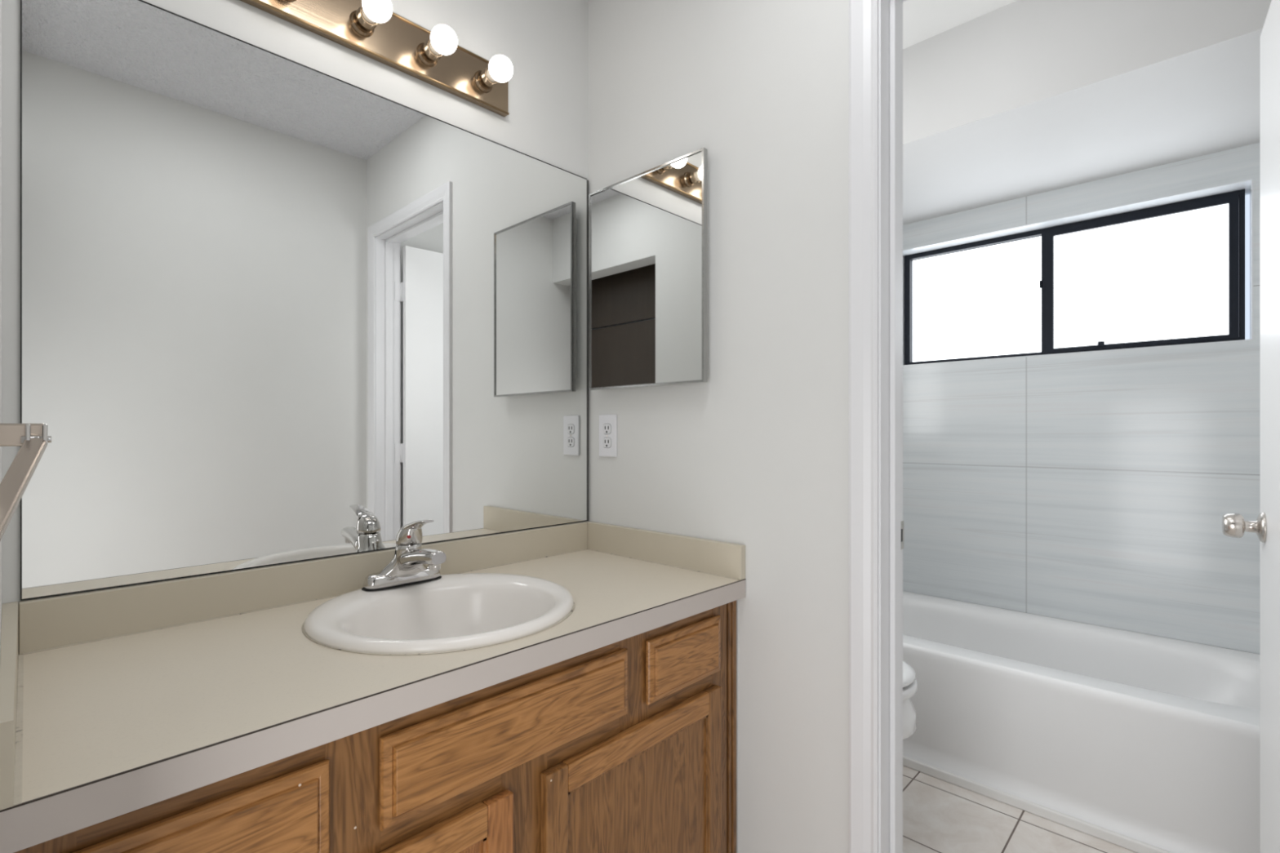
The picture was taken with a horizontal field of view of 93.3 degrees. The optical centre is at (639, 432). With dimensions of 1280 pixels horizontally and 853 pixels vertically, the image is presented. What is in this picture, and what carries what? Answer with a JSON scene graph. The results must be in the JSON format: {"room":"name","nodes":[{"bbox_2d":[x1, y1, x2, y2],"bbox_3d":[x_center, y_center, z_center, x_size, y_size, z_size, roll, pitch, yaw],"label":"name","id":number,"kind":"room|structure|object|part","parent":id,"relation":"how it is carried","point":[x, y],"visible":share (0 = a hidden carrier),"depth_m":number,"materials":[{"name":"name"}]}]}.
{"room":"bathroom","nodes":[
{"label":"bathroom","id":0,"kind":"room"},
{"bbox_2d":[0,0,1,656],"bbox_3d":[-0.432,-0.088,0.324,1.607,2.416,0.117,0,0,44],"label":"wall","id":1,"kind":"structure","parent":0,"point":[0,0],"depth_m":0.73,"materials":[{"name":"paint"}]},
{"bbox_2d":[0,423,51,541],"bbox_3d":[-0.404,0.053,0.381,0.033,0.120,0.237,0,0,-39],"label":"towel bar","id":2,"kind":"object","parent":1,"relation":"attached to","point":[33,439],"visible":1,"depth_m":0.43,"materials":[{"name":"silver metal"}]},
{"bbox_2d":[1,0,588,652],"bbox_3d":[-0.639,-0.088,1.343,0.100,2.416,1.305,0,0,44],"label":"wall","id":3,"kind":"structure","parent":0,"point":[545,42],"depth_m":1.41,"materials":[{"name":"paint"}]},
{"bbox_2d":[18,521,587,654],"bbox_3d":[-0.556,0.301,1.343,0.019,0.078,1.150,0,0,44],"label":"backsplash","id":4,"kind":"structure","parent":3,"relation":"attached to","point":[46,623],"depth_m":1.12,"materials":[{"name":"laminate"}]},
{"bbox_2d":[20,0,588,600],"bbox_3d":[-0.554,-0.240,1.353,0.007,1.001,1.162,0,0,44],"label":"wall mirror","id":5,"kind":"object","parent":3,"relation":"attached to","point":[275,309],"visible":1,"depth_m":1.17,"materials":[{"name":"silver mirror"}]},
{"bbox_2d":[240,0,513,116],"bbox_3d":[-0.519,-0.874,1.305,0.124,0.113,0.615,0,0,44],"label":"vanity light bar","id":6,"kind":"object","parent":3,"relation":"attached to","point":[371,28],"visible":1,"depth_m":1.34,"materials":[{"name":"brown metal"}]},
{"bbox_2d":[349,5,377,37],"bbox_3d":[-0.580,-0.872,1.278,0.040,0.051,0.051,0,0,44],"label":"socket","id":7,"kind":"object","parent":6,"relation":"attached to","point":[360,25],"depth_m":1.27,"materials":[{"name":"brown metal"}]},
{"bbox_3d":[-0.535,-0.872,1.236,0.052,0.058,0.058,0,0,44],"label":"bulb","id":8,"kind":"part","parent":6,"relation":"part of","materials":[{"name":"white glass"}]},
{"bbox_2d":[416,38,442,66],"bbox_3d":[-0.478,-0.872,1.384,0.040,0.051,0.051,0,0,44],"label":"socket","id":9,"kind":"object","parent":6,"relation":"attached to","point":[426,55],"depth_m":1.38,"materials":[{"name":"brown metal"}]},
{"bbox_3d":[-0.434,-0.872,1.342,0.052,0.058,0.058,0,0,44],"label":"bulb","id":10,"kind":"part","parent":6,"relation":"part of","materials":[{"name":"white glass"}]},
{"bbox_2d":[474,66,497,93],"bbox_3d":[-0.376,-0.872,1.491,0.040,0.051,0.051,0,0,44],"label":"socket","id":11,"kind":"object","parent":6,"relation":"attached to","point":[484,82],"depth_m":1.49,"materials":[{"name":"brown metal"}]},
{"bbox_3d":[-0.332,-0.872,1.449,0.052,0.058,0.058,0,0,44],"label":"bulb","id":12,"kind":"part","parent":6,"relation":"part of","materials":[{"name":"white glass"}]},
{"bbox_2d":[588,0,848,852],"bbox_3d":[0.432,-0.113,1.301,1.707,2.466,0.115,0,0,44],"label":"wall","id":13,"kind":"structure","parent":0,"point":[754,455],"depth_m":1.38,"materials":[{"name":"paint"}]},
{"bbox_2d":[599,414,617,457],"bbox_3d":[-0.092,0.011,1.718,0.071,0.120,0.007,0,0,44],"label":"wall outlet","id":14,"kind":"object","parent":13,"relation":"attached to","point":[607,423],"visible":1,"depth_m":1.71,"materials":[{"name":"white plastic"}]},
{"bbox_2d":[602,437,611,448],"bbox_3d":[-0.094,0.030,1.716,0.035,0.030,0.002,0,0,44],"label":"receptacle","id":15,"kind":"object","parent":14,"relation":"attached to","point":[606,442],"depth_m":1.71,"materials":[{"name":"white plastic"}]},
{"bbox_2d":[602,423,611,434],"bbox_3d":[-0.094,-0.009,1.716,0.035,0.030,0.002,0,0,44],"label":"receptacle","id":16,"kind":"object","parent":14,"relation":"attached to","point":[606,428],"depth_m":1.71,"materials":[{"name":"white plastic"}]},
{"bbox_2d":[588,147,707,390],"bbox_3d":[0.015,-0.399,1.594,0.412,0.558,0.037,0,0,44],"label":"medicine cabinet","id":17,"kind":"object","parent":13,"relation":"attached to","point":[648,229],"visible":1,"depth_m":1.56,"materials":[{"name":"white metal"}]},
{"bbox_2d":[848,0,878,852],"bbox_3d":[0.697,0.079,0.959,0.758,2.082,0.014,0,0,44],"label":"trim","id":18,"kind":"structure","parent":13,"relation":"attached to","point":[863,14],"depth_m":1.20,"materials":[{"name":"white paint"}]},
{"bbox_2d":[878,0,906,852],"bbox_3d":[0.742,0.100,1.006,0.674,2.040,0.115,0,0,44],"label":"trim","id":19,"kind":"structure","parent":13,"relation":"attached to","point":[890,11],"depth_m":1.21,"materials":[{"name":"white paint"}]},
{"bbox_2d":[901,520,903,549],"bbox_3d":[0.543,0.215,1.259,0.003,0.058,0.034,0,0,44],"label":"strike plate","id":20,"kind":"object","parent":13,"relation":"attached to","point":[902,522],"visible":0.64,"depth_m":1.26,"materials":[{"name":"grey metal"}]},
{"bbox_2d":[1222,0,1279,852],"bbox_3d":[1.177,0.113,1.101,0.166,1.994,0.674,0,0,44],"label":"door","id":21,"kind":"structure","parent":13,"relation":"in","point":[1266,526],"depth_m":1.26,"materials":[{"name":"white paint"}]},
{"bbox_3d":[1.325,0.206,1.327,0.068,0.065,0.065,0,0,44],"label":"knob","id":22,"kind":"part","parent":21,"relation":"part of","materials":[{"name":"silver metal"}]},
{"bbox_2d":[902,0,1017,48],"bbox_3d":[1.123,-1.288,1.956,1.840,0.100,1.785,0,0,44],"label":"ceiling","id":23,"kind":"structure","parent":0,"point":[922,20],"depth_m":1.79,"materials":[{"name":"paint"}]},
{"bbox_2d":[902,765,1137,852],"bbox_3d":[0.362,1.170,0.943,3.500,0.100,4.300,0,0,44],"label":"floor","id":24,"kind":"structure","parent":0,"point":[940,815],"depth_m":1.71,"materials":[{"name":"tile"}]},
{"bbox_2d":[13,600,736,852],"bbox_3d":[-0.364,0.751,1.161,0.541,0.738,1.186,0,0,44],"label":"vanity cabinet","id":25,"kind":"object","parent":24,"relation":"on","point":[628,745],"visible":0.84,"depth_m":0.97,"materials":[{"name":"brown wood"}]},
{"bbox_3d":[-0.474,0.473,0.669,0.018,0.122,0.247,0,0,44],"label":"drawer","id":26,"kind":"part","parent":25,"relation":"part of","materials":[{"name":"brown wood"}]},
{"bbox_2d":[0,520,746,852],"bbox_3d":[-0.363,0.322,1.160,0.549,0.120,1.187,0,0,44],"label":"countertop","id":27,"kind":"structure","parent":25,"relation":"on","point":[114,702],"depth_m":0.89,"materials":[{"name":"beige laminate"}]},
{"bbox_2d":[361,519,445,591],"bbox_3d":[-0.460,0.249,1.247,0.182,0.146,0.169,0,0,44],"label":"faucet","id":28,"kind":"object","parent":27,"relation":"on","point":[407,566],"visible":1,"depth_m":1.25,"materials":[{"name":"silver metal"}]},
{"bbox_3d":[-0.464,0.205,1.251,0.114,0.056,0.052,0,0,44],"label":"lever","id":29,"kind":"part","parent":28,"relation":"part of","materials":[{"name":"silver metal"}]},
{"bbox_3d":[-0.443,0.265,1.231,0.135,0.060,0.052,0,0,44],"label":"spout","id":30,"kind":"part","parent":28,"relation":"part of","materials":[{"name":"silver metal"}]},
{"bbox_2d":[302,573,574,655],"bbox_3d":[-0.371,0.410,1.165,0.487,0.174,0.487,0,0,44],"label":"sink","id":31,"kind":"object","parent":27,"relation":"in","point":[451,612],"visible":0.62,"depth_m":1.23,"materials":[{"name":"white ceramic"}]},
{"bbox_3d":[-0.370,0.787,0.778,0.018,0.446,0.484,0,0,44],"label":"door","id":32,"kind":"part","parent":25,"relation":"part of","materials":[{"name":"brown wood"}]},
{"bbox_3d":[-0.373,0.787,0.780,0.009,0.351,0.389,0,0,44],"label":"panel","id":33,"kind":"part","parent":25,"relation":"part of","materials":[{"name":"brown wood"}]},
{"bbox_3d":[0.009,0.787,1.174,0.018,0.445,0.487,0,0,44],"label":"door","id":34,"kind":"part","parent":25,"relation":"part of","materials":[{"name":"brown wood"}]},
{"bbox_3d":[0.006,0.787,1.177,0.009,0.350,0.392,0,0,44],"label":"panel","id":35,"kind":"part","parent":25,"relation":"part of","materials":[{"name":"brown wood"}]},
{"bbox_3d":[0.098,0.472,1.268,0.018,0.124,0.236,0,0,44],"label":"drawer","id":36,"kind":"part","parent":25,"relation":"part of","materials":[{"name":"brown wood"}]},
{"bbox_2d":[902,660,917,739],"bbox_3d":[0.468,0.743,1.880,0.742,0.755,0.420,0,0,44],"label":"toilet","id":37,"kind":"object","parent":24,"relation":"on","point":[909,682],"visible":0.07,"depth_m":1.63,"materials":[{"name":"white ceramic"}]},
{"bbox_3d":[0.535,0.665,1.815,0.546,0.030,0.368,0,0,44],"label":"lid","id":38,"kind":"part","parent":37,"relation":"part of","materials":[{"name":"white plastic"}]},
{"bbox_3d":[0.514,0.918,1.835,0.608,0.403,0.374,0,0,44],"label":"bowl","id":39,"kind":"part","parent":37,"relation":"part of","materials":[{"name":"white ceramic"}]},
{"bbox_3d":[0.537,0.700,1.814,0.550,0.028,0.372,0,0,44],"label":"seat","id":40,"kind":"part","parent":37,"relation":"part of","materials":[{"name":"white plastic"}]},
{"bbox_2d":[902,591,1260,852],"bbox_3d":[1.290,0.917,2.126,1.599,0.406,0.703,0,0,44],"label":"bathtub","id":41,"kind":"object","parent":24,"relation":"on","point":[1137,742],"visible":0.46,"depth_m":1.79,"materials":[{"name":"ceramic"}]},
{"bbox_2d":[902,142,1260,654],"bbox_3d":[1.557,-0.059,2.478,1.707,2.358,0.170,0,0,44],"label":"wall","id":42,"kind":"structure","parent":0,"point":[1095,488],"depth_m":2.23,"materials":[{"name":"tile"}]},
{"bbox_2d":[902,178,1253,366],"bbox_3d":[1.621,-0.558,2.401,1.141,0.524,0.149,0,0,44],"label":"window","id":43,"kind":"structure","parent":42,"relation":"attached to","point":[1166,271],"depth_m":2.32,"materials":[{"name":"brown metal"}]},
{"bbox_3d":[1.453,-0.558,2.635,0.515,0.478,0.005,0,0,44],"label":"pane","id":44,"kind":"part","parent":43,"relation":"part of","materials":[{"name":"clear glass"}]},
{"bbox_3d":[1.825,-0.560,2.240,0.559,0.490,0.028,0,0,44],"label":"sash","id":45,"kind":"part","parent":43,"relation":"part of","materials":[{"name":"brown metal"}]},
{"bbox_3d":[1.829,-0.555,2.237,0.502,0.452,0.005,0,0,44],"label":"pane","id":46,"kind":"part","parent":43,"relation":"part of","materials":[{"name":"clear glass"}]},
{"bbox_2d":[902,0,1271,225],"bbox_3d":[1.265,-1.085,2.100,1.607,0.307,0.780,0,0,44],"label":"soffit","id":47,"kind":"structure","parent":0,"point":[1019,99],"depth_m":1.78,"materials":[{"name":"paint"}]}
]}

